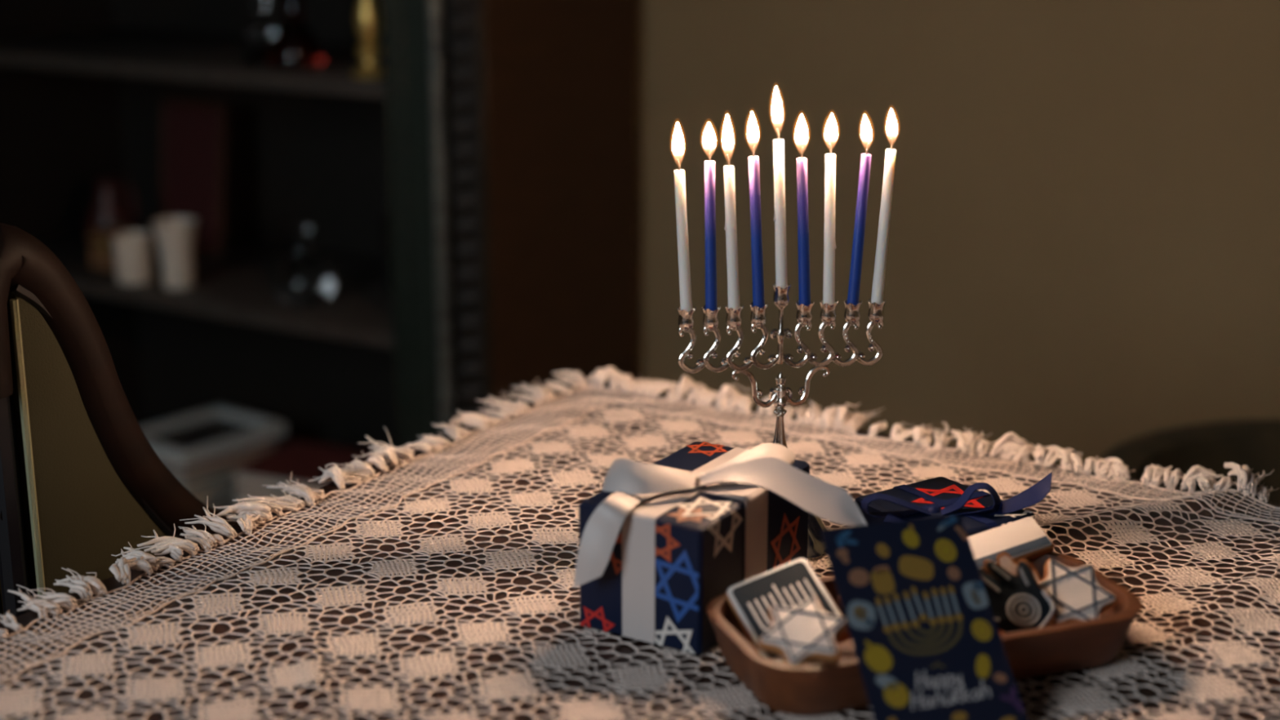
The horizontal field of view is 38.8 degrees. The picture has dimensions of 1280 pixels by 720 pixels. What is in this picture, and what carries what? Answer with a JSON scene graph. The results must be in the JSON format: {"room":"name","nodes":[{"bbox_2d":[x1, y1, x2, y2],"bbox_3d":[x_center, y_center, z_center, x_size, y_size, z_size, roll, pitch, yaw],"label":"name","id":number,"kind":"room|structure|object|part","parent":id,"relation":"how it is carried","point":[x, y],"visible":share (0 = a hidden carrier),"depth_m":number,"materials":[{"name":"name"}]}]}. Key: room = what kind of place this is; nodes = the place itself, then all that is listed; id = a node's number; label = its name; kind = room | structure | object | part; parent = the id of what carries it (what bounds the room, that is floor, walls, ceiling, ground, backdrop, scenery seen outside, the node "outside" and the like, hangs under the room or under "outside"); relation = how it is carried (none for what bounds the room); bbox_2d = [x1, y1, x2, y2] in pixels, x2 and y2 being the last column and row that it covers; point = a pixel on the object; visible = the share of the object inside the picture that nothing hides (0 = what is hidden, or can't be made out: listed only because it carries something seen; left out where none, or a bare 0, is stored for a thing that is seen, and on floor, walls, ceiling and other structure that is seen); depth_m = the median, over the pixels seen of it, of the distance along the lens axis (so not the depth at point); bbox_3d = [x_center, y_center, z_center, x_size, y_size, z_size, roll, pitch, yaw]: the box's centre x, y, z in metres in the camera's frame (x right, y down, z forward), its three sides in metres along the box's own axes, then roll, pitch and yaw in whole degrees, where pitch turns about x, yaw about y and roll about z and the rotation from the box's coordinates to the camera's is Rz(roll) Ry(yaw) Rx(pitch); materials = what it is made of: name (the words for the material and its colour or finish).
{"room":"dining room","nodes":[
{"label":"dining room","id":0,"kind":"room"},
{"bbox_2d":[637,0,1279,470],"bbox_3d":[0.864,-0.742,2.598,5.800,2.600,0.100,9,18,31],"label":"wall","id":1,"kind":"structure","parent":0,"point":[1083,255],"depth_m":2.87,"materials":[{"name":"paint"}]},
{"bbox_3d":[-0.300,1.059,1.157,7.304,0.100,6.888,0,16,0],"label":"floor","id":2,"kind":"structure","parent":0,"visible":0},
{"bbox_2d":[0,222,237,623],"bbox_3d":[-0.619,0.304,1.800,0.576,1.013,0.466,9,18,31],"label":"armchair","id":3,"kind":"object","parent":2,"relation":"on","point":[81,479],"visible":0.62,"depth_m":1.45,"materials":[{"name":"brown wood"}]},
{"bbox_3d":[-0.837,0.123,1.896,0.032,0.648,0.366,9,18,31],"label":"panel","id":4,"kind":"part","parent":3,"relation":"part of","materials":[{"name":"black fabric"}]},
{"bbox_3d":[-0.505,0.410,1.512,0.022,0.962,0.040,9,18,31],"label":"post","id":5,"kind":"part","parent":3,"relation":"part of","materials":[{"name":"black paint"}]},
{"bbox_3d":[-0.397,0.197,1.633,0.032,0.648,0.366,9,18,31],"label":"panel","id":6,"kind":"part","parent":3,"relation":"part of","materials":[{"name":"beige fabric"}]},
{"bbox_2d":[0,0,638,514],"bbox_3d":[-0.682,-0.751,3.210,1.300,2.290,0.488,9,18,31],"label":"bookcase","id":7,"kind":"object","parent":2,"relation":"on","point":[500,137],"visible":0.56,"depth_m":3.21,"materials":[{"name":"brown wood"}]},
{"bbox_3d":[-1.214,-0.824,3.550,0.030,2.250,0.460,9,18,31],"label":"panel","id":8,"kind":"part","parent":7,"relation":"part of","materials":[{"name":"brown wood"}]},
{"bbox_2d":[84,175,138,244],"bbox_3d":[-1.021,-0.278,3.518,0.106,0.150,0.100,-2,16,-9],"label":"jug","id":9,"kind":"object","parent":7,"relation":"on","point":[109,206],"visible":0.67,"depth_m":3.48,"materials":[{"name":"red ceramic"}]},
{"bbox_3d":[-0.983,-0.289,3.488,0.049,0.095,0.012,9,18,31],"label":"handle","id":10,"kind":"part","parent":9,"relation":"part of","materials":[{"name":"red ceramic"}]},
{"bbox_2d":[87,225,146,272],"bbox_3d":[-0.979,-0.208,3.408,0.096,0.074,0.080,9,18,31],"label":"pot","id":11,"kind":"object","parent":7,"relation":"on","point":[101,250],"visible":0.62,"depth_m":3.39,"materials":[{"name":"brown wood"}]},
{"bbox_3d":[-0.978,-0.233,3.402,0.096,0.023,0.076,9,18,31],"label":"lid","id":12,"kind":"part","parent":11,"relation":"part of","materials":[{"name":"brown wood"}]},
{"bbox_2d":[112,231,153,284],"bbox_3d":[-0.922,-0.186,3.306,0.068,0.086,0.068,9,18,31],"label":"tumbler","id":13,"kind":"object","parent":7,"relation":"on","point":[133,255],"visible":1,"depth_m":3.28,"materials":[{"name":"beige ceramic"}]},
{"bbox_2d":[151,216,197,289],"bbox_3d":[-0.832,-0.190,3.259,0.080,0.120,0.080,9,18,31],"label":"vase","id":14,"kind":"object","parent":7,"relation":"on","point":[175,236],"visible":1,"depth_m":3.24,"materials":[{"name":"beige ceramic"}]},
{"bbox_2d":[160,97,228,256],"bbox_3d":[-0.872,-0.358,3.544,0.166,0.293,0.048,9,18,31],"label":"book","id":15,"kind":"object","parent":7,"relation":"on","point":[193,156],"visible":0.77,"depth_m":3.53,"materials":[{"name":"red paper"}]},
{"bbox_3d":[-0.737,0.268,3.539,1.100,0.030,0.430,9,18,31],"label":"shelf","id":16,"kind":"part","parent":7,"relation":"part of","materials":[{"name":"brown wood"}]},
{"bbox_2d":[197,487,235,508],"bbox_3d":[-0.845,0.239,3.532,0.190,0.030,0.240,12,19,36],"label":"book","id":17,"kind":"object","parent":7,"relation":"on","point":[220,499],"visible":0.02,"depth_m":3.45,"materials":[{"name":"paper"}]},
{"bbox_2d":[186,472,235,498],"bbox_3d":[-0.834,0.214,3.518,0.180,0.026,0.230,13,20,40],"label":"book","id":18,"kind":"object","parent":17,"relation":"on","point":[224,482],"visible":0.02,"depth_m":3.42,"materials":[{"name":"paper"}]},
{"bbox_2d":[169,444,275,488],"bbox_3d":[-0.852,0.188,3.511,0.180,0.026,0.230,11,19,33],"label":"book","id":19,"kind":"object","parent":18,"relation":"on","point":[195,478],"visible":0.18,"depth_m":3.43,"materials":[{"name":"paper"}]},
{"bbox_2d":[161,439,278,475],"bbox_3d":[-0.842,0.169,3.502,0.180,0.014,0.220,13,20,38],"label":"book","id":20,"kind":"object","parent":19,"relation":"on","point":[268,445],"visible":0.27,"depth_m":3.43,"materials":[{"name":"paper"}]},
{"bbox_2d":[140,404,286,467],"bbox_3d":[-0.846,0.144,3.513,0.200,0.027,0.250,12,19,36],"label":"box","id":21,"kind":"object","parent":20,"relation":"on","point":[197,437],"visible":0.78,"depth_m":3.52,"materials":[{"name":"white"}]},
{"bbox_3d":[-0.846,0.151,3.515,0.156,0.009,0.206,12,19,36],"label":"picture panel","id":22,"kind":"part","parent":21,"relation":"part of","materials":[{"name":"black"}]},
{"bbox_3d":[-0.742,-0.549,3.304,1.100,0.030,0.448,9,18,31],"label":"shelf","id":23,"kind":"part","parent":7,"relation":"part of","materials":[{"name":"brown wood"}]},
{"bbox_3d":[-0.742,-0.155,3.413,1.100,0.030,0.448,9,18,31],"label":"shelf","id":24,"kind":"part","parent":7,"relation":"part of","materials":[{"name":"brown wood"}]},
{"bbox_2d":[241,0,276,66],"bbox_3d":[-0.640,-0.641,3.047,0.072,0.285,0.072,9,18,31],"label":"glass candlestick","id":25,"kind":"object","parent":7,"relation":"on","point":[260,29],"visible":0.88,"depth_m":3.05,"materials":[{"name":"clear"}]},
{"bbox_3d":[-0.640,-0.678,3.036,0.038,0.207,0.038,9,18,31],"label":"stem","id":26,"kind":"part","parent":25,"relation":"part of","materials":[{"name":"clear glass"}]},
{"bbox_3d":[-0.640,-0.556,3.070,0.052,0.052,0.052,9,18,31],"label":"bulb","id":27,"kind":"part","parent":25,"relation":"part of","materials":[{"name":"clear glass"}]},
{"bbox_3d":[-0.556,-0.779,3.406,1.248,2.200,0.020,9,18,31],"label":"panel","id":28,"kind":"part","parent":7,"relation":"part of","materials":[{"name":"brown wood"}]},
{"bbox_2d":[266,0,326,70],"bbox_3d":[-0.573,-0.550,3.017,0.100,0.126,0.099,9,18,31],"label":"bottle","id":29,"kind":"object","parent":7,"relation":"on","point":[295,46],"visible":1,"depth_m":2.99,"materials":[{"name":"clear glass"}]},
{"bbox_2d":[275,220,335,306],"bbox_3d":[-0.581,-0.170,3.139,0.104,0.145,0.103,9,18,31],"label":"glass decanter","id":30,"kind":"object","parent":7,"relation":"on","point":[304,280],"visible":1,"depth_m":3.12,"materials":[{"name":"clear glass"}]},
{"bbox_2d":[351,0,384,78],"bbox_3d":[-0.430,-0.592,2.870,0.064,0.285,0.063,9,18,31],"label":"brass candlestick","id":31,"kind":"object","parent":7,"relation":"on","point":[368,13],"visible":0.92,"depth_m":2.88,"materials":[{"name":"brown metal"}]},
{"bbox_3d":[-0.430,-0.582,2.872,0.046,0.214,0.046,9,18,31],"label":"stem","id":32,"kind":"part","parent":31,"relation":"part of","materials":[{"name":"gold metal"}]},
{"bbox_3d":[-0.380,-0.607,2.766,0.038,2.210,0.008,9,18,31],"label":"bead moulding","id":33,"kind":"part","parent":7,"relation":"part of","materials":[{"name":"green paint"}]},
{"bbox_3d":[-0.310,-0.596,2.727,0.022,2.210,0.021,9,18,31],"label":"moulding","id":34,"kind":"part","parent":7,"relation":"part of","materials":[{"name":"black wood"}]},
{"bbox_3d":[-0.263,-0.597,2.731,0.054,2.250,0.018,9,18,31],"label":"corner post","id":35,"kind":"part","parent":7,"relation":"part of","materials":[{"name":"brown wood"}]},
{"bbox_3d":[-0.128,-0.647,2.910,0.022,2.250,0.440,9,18,31],"label":"panel","id":36,"kind":"part","parent":7,"relation":"part of","materials":[{"name":"brown wood"}]},
{"bbox_3d":[-0.574,0.290,3.343,0.270,0.034,0.200,7,17,24],"label":"book","id":37,"kind":"object","parent":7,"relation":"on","visible":0},
{"bbox_3d":[-0.577,0.259,3.328,0.260,0.032,0.200,8,17,27],"label":"book","id":38,"kind":"object","parent":37,"relation":"on","visible":0},
{"bbox_2d":[232,485,297,501],"bbox_3d":[-0.580,0.231,3.324,0.255,0.024,0.200,8,17,26],"label":"book","id":39,"kind":"object","parent":38,"relation":"on","point":[242,492],"visible":0.11,"depth_m":3.28,"materials":[{"name":"paper"}]},
{"bbox_2d":[231,439,384,494],"bbox_3d":[-0.584,0.203,3.326,0.250,0.028,0.200,7,17,23],"label":"book","id":40,"kind":"object","parent":39,"relation":"on","point":[304,459],"visible":0.55,"depth_m":3.32,"materials":[{"name":"paper"}]},
{"bbox_2d":[0,382,1279,719],"bbox_3d":[0.081,0.583,1.284,1.056,0.750,1.130,9,18,31],"label":"dining table","id":41,"kind":"object","parent":2,"relation":"on","point":[110,584],"visible":0.23,"depth_m":1.33,"materials":[{"name":"brown wood"}]},
{"bbox_2d":[0,365,1279,719],"bbox_3d":[0.078,0.198,1.216,1.065,0.032,1.124,9,18,31],"label":"tablecloth","id":42,"kind":"object","parent":41,"relation":"on","point":[1010,445],"visible":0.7,"depth_m":1.38,"materials":[{"name":"beige fabric"}]},
{"bbox_2d":[573,441,866,654],"bbox_3d":[0.069,0.127,1.287,0.179,0.121,0.188,9,18,30],"label":"gift box","id":43,"kind":"object","parent":42,"relation":"on","point":[660,540],"visible":0.98,"depth_m":1.26,"materials":[{"name":"blue paper"}]},
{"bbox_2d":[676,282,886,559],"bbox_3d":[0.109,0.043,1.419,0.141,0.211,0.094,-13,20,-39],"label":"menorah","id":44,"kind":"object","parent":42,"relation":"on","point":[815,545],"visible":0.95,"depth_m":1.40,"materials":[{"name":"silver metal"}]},
{"bbox_2d":[674,158,692,311],"bbox_3d":[0.031,-0.105,1.366,0.018,0.154,0.013,-6,16,-19],"label":"candle","id":45,"kind":"object","parent":44,"relation":"on","point":[686,301],"visible":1,"depth_m":1.37,"materials":[{"name":"beige wax"}]},
{"bbox_2d":[676,306,696,333],"bbox_3d":[0.035,-0.031,1.387,0.015,0.020,0.014,-2,16,-8],"label":"candle cup","id":46,"kind":"object","parent":44,"relation":"on","point":[686,319],"depth_m":1.38,"materials":[{"name":"silver metal"}]},
{"bbox_2d":[704,150,716,311],"bbox_3d":[0.053,-0.105,1.369,0.014,0.154,0.014,-3,16,-8],"label":"candle","id":47,"kind":"object","parent":44,"relation":"on","point":[709,166],"visible":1,"depth_m":1.37,"materials":[{"name":"wax"}]},
{"bbox_2d":[702,304,720,332],"bbox_3d":[0.054,-0.032,1.390,0.015,0.020,0.014,-2,16,-8],"label":"candle cup","id":48,"kind":"object","parent":44,"relation":"on","point":[711,318],"depth_m":1.39,"materials":[{"name":"silver metal"}]},
{"bbox_2d":[724,155,739,310],"bbox_3d":[0.068,-0.109,1.371,0.017,0.160,0.013,-6,17,-20],"label":"candle","id":49,"kind":"object","parent":44,"relation":"on","point":[733,291],"visible":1,"depth_m":1.37,"materials":[{"name":"beige wax"}]},
{"bbox_2d":[724,303,743,330],"bbox_3d":[0.072,-0.032,1.392,0.015,0.020,0.014,-2,16,-8],"label":"candle cup","id":50,"kind":"object","parent":44,"relation":"on","point":[734,317],"depth_m":1.39,"materials":[{"name":"silver metal"}]},
{"bbox_3d":[0.089,0.022,1.410,0.038,0.033,0.005,-2,16,-8],"label":"lyre arm","id":51,"kind":"part","parent":44,"relation":"part of","materials":[{"name":"silver metal"}]},
{"bbox_2d":[748,145,764,307],"bbox_3d":[0.087,-0.111,1.373,0.018,0.160,0.013,-6,16,-19],"label":"candle","id":52,"kind":"object","parent":44,"relation":"on","point":[757,278],"visible":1,"depth_m":1.37,"materials":[{"name":"wax"}]},
{"bbox_2d":[749,302,768,328],"bbox_3d":[0.091,-0.034,1.395,0.015,0.020,0.014,-2,16,-8],"label":"candle cup","id":53,"kind":"object","parent":44,"relation":"on","point":[758,315],"depth_m":1.39,"materials":[{"name":"silver metal"}]},
{"bbox_3d":[0.109,0.056,1.422,0.013,0.028,0.012,-2,16,-8],"label":"stem","id":54,"kind":"part","parent":44,"relation":"part of","materials":[{"name":"silver metal"}]},
{"bbox_2d":[773,128,787,288],"bbox_3d":[0.105,-0.128,1.371,0.017,0.164,0.013,-6,17,-20],"label":"candle","id":55,"kind":"object","parent":44,"relation":"on","point":[780,217],"visible":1,"depth_m":1.37,"materials":[{"name":"beige wax"}]},
{"bbox_2d":[772,282,791,309],"bbox_3d":[0.108,-0.049,1.393,0.015,0.020,0.014,-2,16,-8],"label":"candle cup","id":56,"kind":"object","parent":44,"relation":"on","point":[781,295],"depth_m":1.39,"materials":[{"name":"silver metal"}]},
{"bbox_2d":[796,146,810,306],"bbox_3d":[0.123,-0.111,1.378,0.017,0.157,0.014,3,16,12],"label":"candle","id":57,"kind":"object","parent":44,"relation":"on","point":[804,283],"visible":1,"depth_m":1.38,"materials":[{"name":"wax"}]},
{"bbox_2d":[795,300,814,326],"bbox_3d":[0.127,-0.035,1.400,0.015,0.020,0.014,-2,16,-8],"label":"candle cup","id":58,"kind":"object","parent":44,"relation":"on","point":[804,313],"depth_m":1.40,"materials":[{"name":"silver metal"}]},
{"bbox_3d":[0.129,0.020,1.416,0.038,0.033,0.005,-2,16,-8],"label":"lyre arm","id":59,"kind":"part","parent":44,"relation":"part of","materials":[{"name":"silver metal"}]},
{"bbox_2d":[819,299,838,325],"bbox_3d":[0.146,-0.036,1.403,0.015,0.020,0.014,-2,16,-8],"label":"candle cup","id":60,"kind":"object","parent":44,"relation":"on","point":[828,313],"depth_m":1.40,"materials":[{"name":"silver metal"}]},
{"bbox_2d":[822,142,836,305],"bbox_3d":[0.145,-0.112,1.381,0.014,0.157,0.014,-3,16,-8],"label":"candle","id":61,"kind":"object","parent":44,"relation":"on","point":[829,243],"visible":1,"depth_m":1.38,"materials":[{"name":"beige wax"}]},
{"bbox_2d":[843,298,862,325],"bbox_3d":[0.165,-0.036,1.406,0.015,0.020,0.014,-2,16,-8],"label":"candle cup","id":62,"kind":"object","parent":44,"relation":"on","point":[852,313],"depth_m":1.40,"materials":[{"name":"silver metal"}]},
{"bbox_2d":[846,142,871,305],"bbox_3d":[0.169,-0.112,1.385,0.018,0.157,0.013,-6,17,-21],"label":"candle","id":63,"kind":"object","parent":44,"relation":"on","point":[853,295],"visible":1,"depth_m":1.39,"materials":[{"name":"wax"}]},
{"bbox_2d":[867,298,886,324],"bbox_3d":[0.183,-0.037,1.408,0.015,0.020,0.014,-2,16,-8],"label":"candle cup","id":64,"kind":"object","parent":44,"relation":"on","point":[876,312],"depth_m":1.40,"materials":[{"name":"silver metal"}]},
{"bbox_2d":[871,137,896,304],"bbox_3d":[0.188,-0.114,1.387,0.018,0.161,0.013,-6,17,-21],"label":"candle","id":65,"kind":"object","parent":44,"relation":"on","point":[878,281],"visible":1,"depth_m":1.39,"materials":[{"name":"beige wax"}]},
{"bbox_2d":[820,513,1027,719],"bbox_3d":[0.180,0.171,1.155,0.100,0.107,0.107,-5,16,-17],"label":"greeting card","id":66,"kind":"object","parent":42,"relation":"on","point":[927,643],"visible":1,"depth_m":1.16,"materials":[{"name":"blue paper"}]},
{"bbox_2d":[706,551,1142,715],"bbox_3d":[0.192,0.184,1.231,0.288,0.041,0.134,-6,16,-19],"label":"wooden tray","id":67,"kind":"object","parent":42,"relation":"on","point":[815,687],"visible":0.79,"depth_m":1.19,"materials":[{"name":"brown wood"}]},
{"bbox_2d":[725,558,850,661],"bbox_3d":[0.099,0.169,1.214,0.060,0.051,0.076,-6,17,-22],"label":"biscuit","id":68,"kind":"object","parent":67,"relation":"on","point":[789,584],"visible":0.47,"depth_m":1.22,"materials":[{"name":"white food"}]},
{"bbox_2d":[757,596,848,665],"bbox_3d":[0.104,0.174,1.155,0.053,0.032,0.056,5,16,19],"label":"biscuit","id":69,"kind":"object","parent":67,"relation":"on","point":[804,633],"visible":1,"depth_m":1.15,"materials":[{"name":"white food"}]},
{"bbox_2d":[837,595,851,639],"bbox_3d":[0.162,0.170,1.218,0.058,0.036,0.060,1,16,3],"label":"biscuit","id":70,"kind":"object","parent":67,"relation":"on","point":[838,598],"visible":0.03,"depth_m":1.23,"materials":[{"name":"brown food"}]},
{"bbox_2d":[968,516,1053,568],"bbox_3d":[0.258,0.137,1.315,0.081,0.033,0.033,-5,16,-18],"label":"biscuit","id":71,"kind":"object","parent":67,"relation":"on","point":[1023,539],"visible":0.57,"depth_m":1.31,"materials":[{"name":"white food"}]},
{"bbox_2d":[977,559,1055,634],"bbox_3d":[0.248,0.162,1.222,0.062,0.047,0.044,1,16,2],"label":"biscuit","id":72,"kind":"object","parent":67,"relation":"on","point":[1018,602],"visible":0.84,"depth_m":1.22,"materials":[{"name":"brown food"}]},
{"bbox_2d":[996,551,1041,582],"bbox_3d":[0.264,0.157,1.265,0.038,0.041,0.027,6,17,22],"label":"biscuit","id":73,"kind":"object","parent":67,"relation":"on","point":[1004,559],"visible":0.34,"depth_m":1.27,"materials":[{"name":"brown food"}]},
{"bbox_2d":[1038,559,1117,626],"bbox_3d":[0.294,0.161,1.237,0.062,0.039,0.048,0,16,0],"label":"biscuit","id":74,"kind":"object","parent":67,"relation":"on","point":[1076,594],"visible":0.88,"depth_m":1.23,"materials":[{"name":"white food"}]},
{"bbox_2d":[854,471,1052,536],"bbox_3d":[0.231,0.122,1.387,0.137,0.077,0.108,-10,19,-33],"label":"gift box","id":75,"kind":"object","parent":42,"relation":"on","point":[981,511],"visible":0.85,"depth_m":1.37,"materials":[{"name":"blue paper"}]},
{"bbox_2d":[1092,418,1279,503],"bbox_3d":[0.810,0.425,2.182,0.573,0.577,0.630,9,18,31],"label":"barrel armchair","id":76,"kind":"object","parent":2,"relation":"on","point":[1255,443],"visible":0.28,"depth_m":2.32,"materials":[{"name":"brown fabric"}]}
]}

